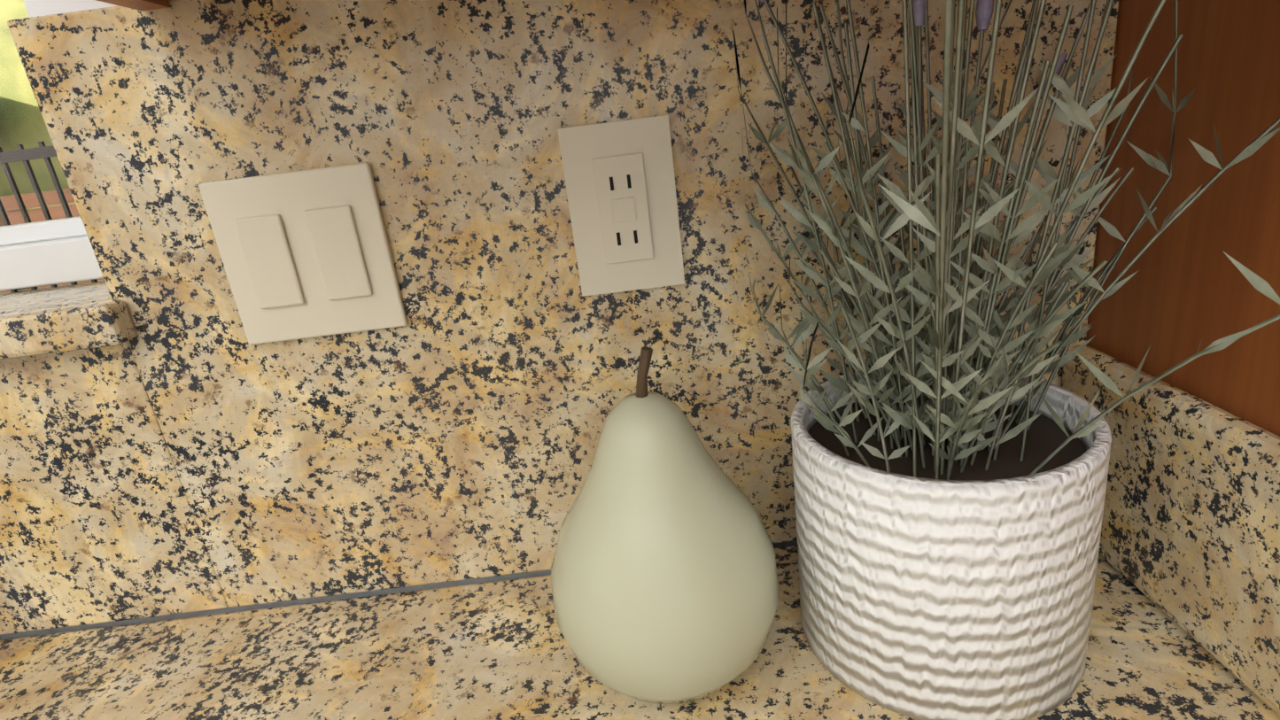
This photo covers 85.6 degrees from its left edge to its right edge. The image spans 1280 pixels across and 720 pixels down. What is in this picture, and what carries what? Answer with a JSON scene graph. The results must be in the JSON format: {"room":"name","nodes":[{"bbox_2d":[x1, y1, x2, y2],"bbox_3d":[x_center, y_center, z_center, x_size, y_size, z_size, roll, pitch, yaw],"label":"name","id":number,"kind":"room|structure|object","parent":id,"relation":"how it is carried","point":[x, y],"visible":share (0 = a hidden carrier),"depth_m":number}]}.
{"room":"kitchen","nodes":[
{"label":"kitchen","id":0,"kind":"room"},
{"bbox_2d":[0,0,797,639],"bbox_3d":[-1.703,0.052,0.598,6.440,2.440,0.160,-7,19,1],"label":"wall","id":1,"kind":"structure","parent":0,"point":[41,7],"depth_m":0.61},
{"bbox_2d":[0,1,103,291],"bbox_3d":[-0.814,-0.451,0.474,0.752,0.877,0.068,-7,19,1],"label":"window","id":2,"kind":"structure","parent":1,"relation":"in","point":[47,252],"depth_m":0.59},
{"bbox_2d":[198,162,407,344],"bbox_3d":[-0.235,-0.072,0.486,0.117,0.116,0.009,-7,19,1],"label":"rocker light switch","id":3,"kind":"object","parent":1,"relation":"attached to","point":[306,253],"visible":1,"depth_m":0.48},
{"bbox_2d":[557,115,685,296],"bbox_3d":[-0.011,-0.105,0.482,0.075,0.116,0.009,-7,19,1],"label":"outlet","id":4,"kind":"object","parent":1,"relation":"attached to","point":[619,177],"visible":1,"depth_m":0.48},
{"bbox_3d":[-1.472,2.166,-1.673,6.440,0.100,5.840,-7,19,1],"label":"floor","id":5,"kind":"structure","parent":0,"visible":0},
{"bbox_2d":[0,0,1279,719],"bbox_3d":[-0.481,0.050,0.163,3.676,2.437,0.901,-7,19,1],"label":"kitchen counter","id":6,"kind":"object","parent":5,"relation":"on","point":[173,441],"visible":0.75,"depth_m":0.48},
{"bbox_2d":[550,346,779,704],"bbox_3d":[0.010,0.098,0.438,0.148,0.223,0.148,-7,19,1],"label":"pear","id":7,"kind":"object","parent":6,"relation":"on","point":[665,584],"visible":0.98,"depth_m":0.39},
{"bbox_2d":[729,0,1279,719],"bbox_3d":[0.195,-0.002,0.330,0.224,0.436,0.351,-7,19,1],"label":"potted plant","id":8,"kind":"object","parent":6,"relation":"on","point":[950,480],"visible":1,"depth_m":0.37},
{"label":"outside","id":9,"kind":"structure","parent":0,"visible":0},
{"bbox_3d":[-6.389,-7.529,28.571,70.000,0.100,57.919,-7,19,1],"label":"ground","id":10,"kind":"structure","parent":9,"visible":0},
{"bbox_2d":[0,0,75,211],"bbox_3d":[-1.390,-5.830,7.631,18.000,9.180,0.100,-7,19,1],"label":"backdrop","id":11,"kind":"object","parent":10,"relation":"on","point":[9,67],"depth_m":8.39},
{"bbox_2d":[0,141,97,293],"bbox_3d":[-0.196,-0.334,2.944,5.250,1.640,0.024,-7,19,1],"label":"iron fence","id":12,"kind":"object","parent":10,"relation":"on","point":[5,156],"depth_m":2.74},
{"bbox_2d":[0,187,104,294],"bbox_3d":[-10.598,-0.562,7.507,12.550,1.550,0.090,-7,19,1],"label":"fence","id":13,"kind":"object","parent":10,"relation":"on","point":[53,210],"depth_m":7.30},
{"bbox_3d":[-5.569,1.292,2.543,8.100,0.120,2.893,-7,19,1],"label":"deck","id":14,"kind":"object","parent":10,"relation":"on","visible":0},
{"bbox_2d":[0,279,104,293],"bbox_3d":[-6.020,0.371,3.698,7.100,0.960,0.140,-7,19,1],"label":"railing","id":15,"kind":"object","parent":14,"relation":"on","point":[50,286],"depth_m":3.53}
]}

